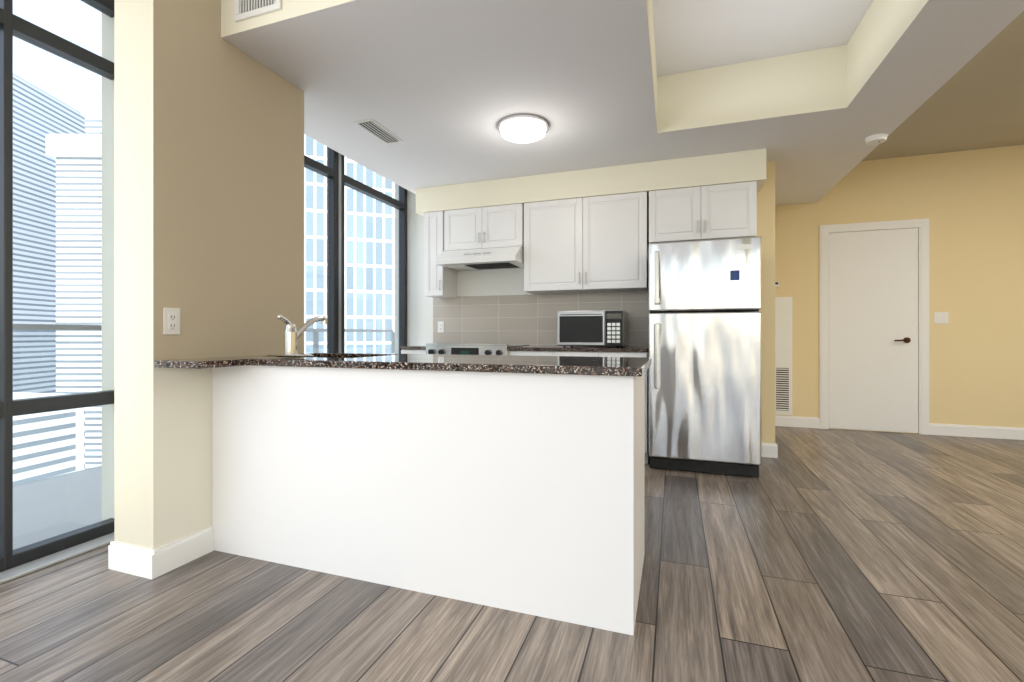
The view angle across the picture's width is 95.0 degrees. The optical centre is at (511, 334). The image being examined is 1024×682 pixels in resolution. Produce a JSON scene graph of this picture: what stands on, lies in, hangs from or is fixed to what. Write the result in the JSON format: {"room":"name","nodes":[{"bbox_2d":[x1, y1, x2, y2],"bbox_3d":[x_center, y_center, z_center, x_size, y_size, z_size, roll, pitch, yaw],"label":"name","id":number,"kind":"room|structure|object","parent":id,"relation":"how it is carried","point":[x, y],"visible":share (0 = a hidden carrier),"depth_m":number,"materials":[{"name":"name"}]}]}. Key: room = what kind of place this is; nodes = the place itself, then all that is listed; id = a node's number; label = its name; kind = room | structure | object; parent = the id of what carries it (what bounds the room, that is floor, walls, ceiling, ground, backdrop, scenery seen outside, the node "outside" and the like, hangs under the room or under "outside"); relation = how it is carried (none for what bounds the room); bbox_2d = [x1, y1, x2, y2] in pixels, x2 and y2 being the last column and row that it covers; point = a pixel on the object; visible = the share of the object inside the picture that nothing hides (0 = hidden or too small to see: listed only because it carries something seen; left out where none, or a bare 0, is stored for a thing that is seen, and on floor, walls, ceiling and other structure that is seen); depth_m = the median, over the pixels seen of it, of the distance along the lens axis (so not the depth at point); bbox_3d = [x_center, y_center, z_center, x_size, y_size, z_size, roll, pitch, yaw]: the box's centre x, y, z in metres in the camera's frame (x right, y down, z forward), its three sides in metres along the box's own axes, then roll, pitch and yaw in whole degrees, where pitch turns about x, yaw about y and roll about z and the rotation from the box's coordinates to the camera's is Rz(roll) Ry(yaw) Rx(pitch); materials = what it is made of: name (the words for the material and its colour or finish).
{"room":"kitchen","nodes":[
{"label":"kitchen","id":0,"kind":"room"},
{"bbox_2d":[102,0,303,549],"bbox_3d":[-1.737,-0.405,2.499,0.784,2.850,0.850,0,0,19],"label":"wall","id":1,"kind":"structure","parent":0,"point":[207,154],"depth_m":2.13,"materials":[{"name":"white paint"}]},
{"bbox_2d":[0,0,113,583],"bbox_3d":[-2.842,-0.350,-0.007,0.177,2.740,5.130,0,0,19],"label":"window","id":2,"kind":"structure","parent":1,"relation":"in","point":[16,26],"depth_m":2.11,"materials":[{"name":"grey"}]},
{"bbox_2d":[108,526,213,578],"bbox_3d":[-1.580,0.963,2.127,0.274,0.114,0.278,0,0,19],"label":"baseboard","id":3,"kind":"object","parent":1,"relation":"attached to","point":[141,562],"visible":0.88,"depth_m":2.02,"materials":[{"name":"white wood"}]},
{"bbox_2d":[163,308,179,334],"bbox_3d":[-1.476,-0.056,2.039,0.008,0.116,0.072,0,0,19],"label":"outlet","id":4,"kind":"object","parent":1,"relation":"attached to","point":[171,321],"visible":1,"depth_m":2.03,"materials":[{"name":"white plastic"}]},
{"bbox_2d":[304,134,406,353],"bbox_3d":[-1.505,-0.350,4.011,0.080,2.740,2.160,0,0,19],"label":"kitchen window","id":5,"kind":"structure","parent":1,"relation":"in","point":[333,173],"depth_m":4.02,"materials":[{"name":"grey"}]},
{"bbox_2d":[0,426,1023,681],"bbox_3d":[1.219,1.080,0.849,7.450,0.120,9.600,0,0,19],"label":"floor","id":6,"kind":"structure","parent":0,"point":[812,554],"depth_m":1.76,"materials":[{"name":"brown wood"}]},
{"bbox_2d":[206,364,644,635],"bbox_3d":[-0.401,0.580,2.199,1.934,0.880,0.625,0,0,19],"label":"kitchen island","id":7,"kind":"object","parent":6,"relation":"on","point":[515,483],"depth_m":1.83,"materials":[{"name":"white"}]},
{"bbox_2d":[206,352,651,375],"bbox_3d":[-0.386,0.125,2.196,1.964,0.030,0.700,0,0,19],"label":"island countertop","id":8,"kind":"structure","parent":7,"relation":"on","point":[385,362],"depth_m":1.89,"materials":[{"name":"black stone"}]},
{"bbox_2d":[268,314,327,357],"bbox_3d":[-0.996,0.008,2.245,0.269,0.201,0.312,0,0,19],"label":"faucet","id":9,"kind":"object","parent":8,"relation":"on","point":[292,334],"visible":1,"depth_m":2.15,"materials":[{"name":"silver metal"}]},
{"bbox_2d":[425,343,528,354],"bbox_3d":[-0.307,0.551,4.364,0.770,0.938,0.702,0,0,19],"label":"stove","id":10,"kind":"object","parent":6,"relation":"on","point":[466,349],"visible":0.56,"depth_m":4.06,"materials":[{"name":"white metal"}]},
{"bbox_2d":[400,345,648,463],"bbox_3d":[0.105,0.565,4.255,2.190,0.910,0.644,0,0,19],"label":"lower cabinet","id":11,"kind":"object","parent":6,"relation":"on","point":[607,351],"depth_m":3.79,"materials":[{"name":"white wood"}]},
{"bbox_2d":[557,310,627,347],"bbox_3d":[0.702,-0.043,4.045,0.545,0.304,0.416,0,0,19],"label":"microwave","id":12,"kind":"object","parent":11,"relation":"on","point":[595,328],"visible":1,"depth_m":3.85,"materials":[{"name":"silver metal"}]},
{"bbox_2d":[649,237,761,476],"bbox_3d":[1.486,0.170,3.696,0.755,1.700,0.779,0,0,19],"label":"fridge","id":13,"kind":"object","parent":6,"relation":"on","point":[705,355],"visible":1,"depth_m":3.38,"materials":[{"name":"silver metal"}]},
{"bbox_2d":[395,161,774,443],"bbox_3d":[0.721,-0.405,5.242,3.640,2.850,1.620,0,0,19],"label":"wall","id":14,"kind":"structure","parent":0,"point":[469,283],"depth_m":4.67,"materials":[{"name":"white paint"}]},
{"bbox_2d":[424,211,456,297],"bbox_3d":[-0.713,-0.781,4.705,0.203,0.818,0.312,0,0,19],"label":"upper cabinet","id":15,"kind":"object","parent":14,"relation":"attached to","point":[439,281],"depth_m":4.57,"materials":[{"name":"white wood"}]},
{"bbox_2d":[436,246,523,270],"bbox_3d":[-0.258,-0.720,4.457,0.782,0.157,0.498,0,0,19],"label":"range hood","id":16,"kind":"object","parent":14,"relation":"attached to","point":[488,259],"visible":0.98,"depth_m":4.29,"materials":[{"name":"white metal"}]},
{"bbox_2d":[444,203,523,250],"bbox_3d":[-0.230,-0.996,4.538,0.788,0.388,0.312,0,0,19],"label":"upper cabinet","id":17,"kind":"object","parent":14,"relation":"attached to","point":[502,225],"depth_m":4.38,"materials":[{"name":"white wood"}]},
{"bbox_2d":[433,291,649,345],"bbox_3d":[0.212,-0.138,4.556,2.195,0.494,0.008,0,0,19],"label":"tile backsplash","id":18,"kind":"structure","parent":14,"relation":"attached to","point":[517,319],"depth_m":4.59,"materials":[{"name":"grey tile"}]},
{"bbox_2d":[438,321,443,332],"bbox_3d":[-0.738,-0.075,4.876,0.072,0.116,0.008,0,0,19],"label":"outlet","id":19,"kind":"object","parent":18,"relation":"attached to","point":[440,326],"visible":1,"depth_m":4.87,"materials":[{"name":"white plastic"}]},
{"bbox_2d":[524,191,655,293],"bbox_3d":[0.698,-0.789,4.218,1.142,0.802,0.312,0,0,19],"label":"upper cabinet","id":20,"kind":"object","parent":14,"relation":"attached to","point":[589,244],"depth_m":4.07,"materials":[{"name":"white wood"}]},
{"bbox_2d":[656,181,756,242],"bbox_3d":[1.569,-0.976,3.917,0.805,0.428,0.312,0,0,19],"label":"upper cabinet","id":21,"kind":"object","parent":14,"relation":"attached to","point":[722,211],"depth_m":3.76,"materials":[{"name":"white wood"}]},
{"bbox_2d":[416,148,765,216],"bbox_3d":[0.559,-1.310,4.266,3.070,0.237,0.329,0,0,19],"label":"soffit","id":22,"kind":"structure","parent":0,"point":[726,168],"depth_m":4.02,"materials":[{"name":"beige paint"}]},
{"bbox_2d":[221,0,1023,205],"bbox_3d":[0.746,-1.629,3.752,3.960,0.399,4.219,0,0,19],"label":"ceiling","id":23,"kind":"structure","parent":0,"point":[440,89],"depth_m":2.81,"materials":[{"name":"beige paint"}]},
{"bbox_2d":[234,0,281,21],"bbox_3d":[-1.181,-1.625,2.179,0.276,0.290,0.012,0,0,19],"label":"ceiling vent","id":24,"kind":"object","parent":23,"relation":"in","point":[245,9],"visible":1,"depth_m":2.19,"materials":[{"name":"white plastic"}]},
{"bbox_2d":[353,119,402,143],"bbox_3d":[-0.938,-1.424,3.318,0.150,0.010,0.380,0,0,19],"label":"ceiling vent","id":25,"kind":"object","parent":23,"relation":"in","point":[377,131],"visible":1,"depth_m":3.29,"materials":[{"name":"white plastic"}]},
{"bbox_2d":[498,114,548,142],"bbox_3d":[0.076,-1.389,3.222,0.350,0.083,0.350,0,0,19],"label":"ceiling light fixture","id":26,"kind":"object","parent":23,"relation":"attached to","point":[522,128],"visible":1,"depth_m":3.13,"materials":[{"name":"white glass"}]},
{"bbox_2d":[865,133,887,144],"bbox_3d":[2.641,-1.411,3.404,0.132,0.038,0.132,0,0,19],"label":"smoke detector","id":27,"kind":"object","parent":23,"relation":"attached to","point":[876,139],"visible":1,"depth_m":3.38,"materials":[{"name":"white plastic"}]},
{"bbox_2d":[652,0,1023,160],"bbox_3d":[1.219,-1.890,0.849,7.450,0.120,9.600,0,0,19],"label":"ceiling","id":28,"kind":"structure","parent":0,"point":[976,102],"depth_m":3.06,"materials":[{"name":"white paint"}]},
{"bbox_2d":[775,145,1023,439],"bbox_3d":[4.488,-0.405,4.737,3.810,2.850,0.115,0,0,19],"label":"wall","id":29,"kind":"structure","parent":0,"point":[969,204],"depth_m":4.71,"materials":[{"name":"beige paint"}]},
{"bbox_2d":[762,443,777,457],"bbox_3d":[2.430,0.963,4.591,0.015,0.114,1.535,0,0,19],"label":"baseboard","id":30,"kind":"structure","parent":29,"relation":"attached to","point":[770,450],"depth_m":3.88,"materials":[{"name":"white wood"}]},
{"bbox_2d":[775,297,791,414],"bbox_3d":[2.993,0.242,5.195,0.195,1.304,0.023,0,0,19],"label":"air vent","id":31,"kind":"object","parent":29,"relation":"in","point":[783,355],"visible":0.83,"depth_m":5.19,"materials":[{"name":"white metal"}]},
{"bbox_2d":[829,228,918,432],"bbox_3d":[3.777,-0.037,4.901,0.786,2.098,0.066,0,0,19],"label":"door","id":32,"kind":"structure","parent":29,"relation":"in","point":[873,330],"depth_m":4.92,"materials":[{"name":"white wood"}]},
{"bbox_2d":[819,218,928,434],"bbox_3d":[3.782,-0.077,4.923,0.960,2.195,0.024,0,0,19],"label":"door frame","id":33,"kind":"structure","parent":29,"relation":"attached to","point":[922,225],"depth_m":4.86,"materials":[{"name":"white wood"}]},
{"bbox_2d":[934,312,948,323],"bbox_3d":[4.336,-0.164,4.737,0.116,0.116,0.012,0,0,19],"label":"switch plate","id":34,"kind":"object","parent":29,"relation":"attached to","point":[941,317],"visible":1,"depth_m":4.74,"materials":[{"name":"white plastic"}]},
{"label":"outside","id":35,"kind":"structure","parent":0,"visible":0},
{"bbox_2d":[13,73,84,392],"bbox_3d":[-121.530,3.020,107.585,32.000,120.000,32.000,0,0,-6],"label":"tower","id":36,"kind":"structure","parent":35,"point":[31,184],"depth_m":103.43,"materials":[{"name":"glass"}]},
{"bbox_2d":[13,466,101,549],"bbox_3d":[-3.212,1.126,1.575,1.399,0.188,11.880,0,0,19],"label":"balcony slab","id":37,"kind":"object","parent":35,"point":[47,511],"depth_m":2.83,"materials":[{"name":"grey concrete"}]},
{"bbox_2d":[13,324,394,486],"bbox_3d":[-3.826,0.480,1.819,0.060,1.100,11.940,0,0,19],"label":"guard","id":38,"kind":"object","parent":37,"relation":"on","point":[89,327],"depth_m":3.43,"materials":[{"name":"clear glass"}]},
{"bbox_2d":[46,118,101,468],"bbox_3d":[-79.904,9.520,102.513,22.000,107.000,22.000,0,0,-1],"label":"tower","id":39,"kind":"structure","parent":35,"point":[86,217],"depth_m":92.42,"materials":[{"name":"grey concrete"}]},
{"bbox_2d":[304,135,394,353],"bbox_3d":[-13.849,-2.980,64.033,44.000,132.000,16.000,0,0,-17],"label":"tower","id":40,"kind":"structure","parent":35,"point":[348,257],"depth_m":54.40,"materials":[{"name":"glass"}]},
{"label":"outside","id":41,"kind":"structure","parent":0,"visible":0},
{"bbox_2d":[13,392,84,485],"bbox_3d":[-64.357,35.020,43.395,24.000,56.000,28.000,0,0,11],"label":"tower","id":42,"kind":"structure","parent":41,"point":[42,446],"depth_m":51.33,"materials":[{"name":"grey concrete"}]}
]}

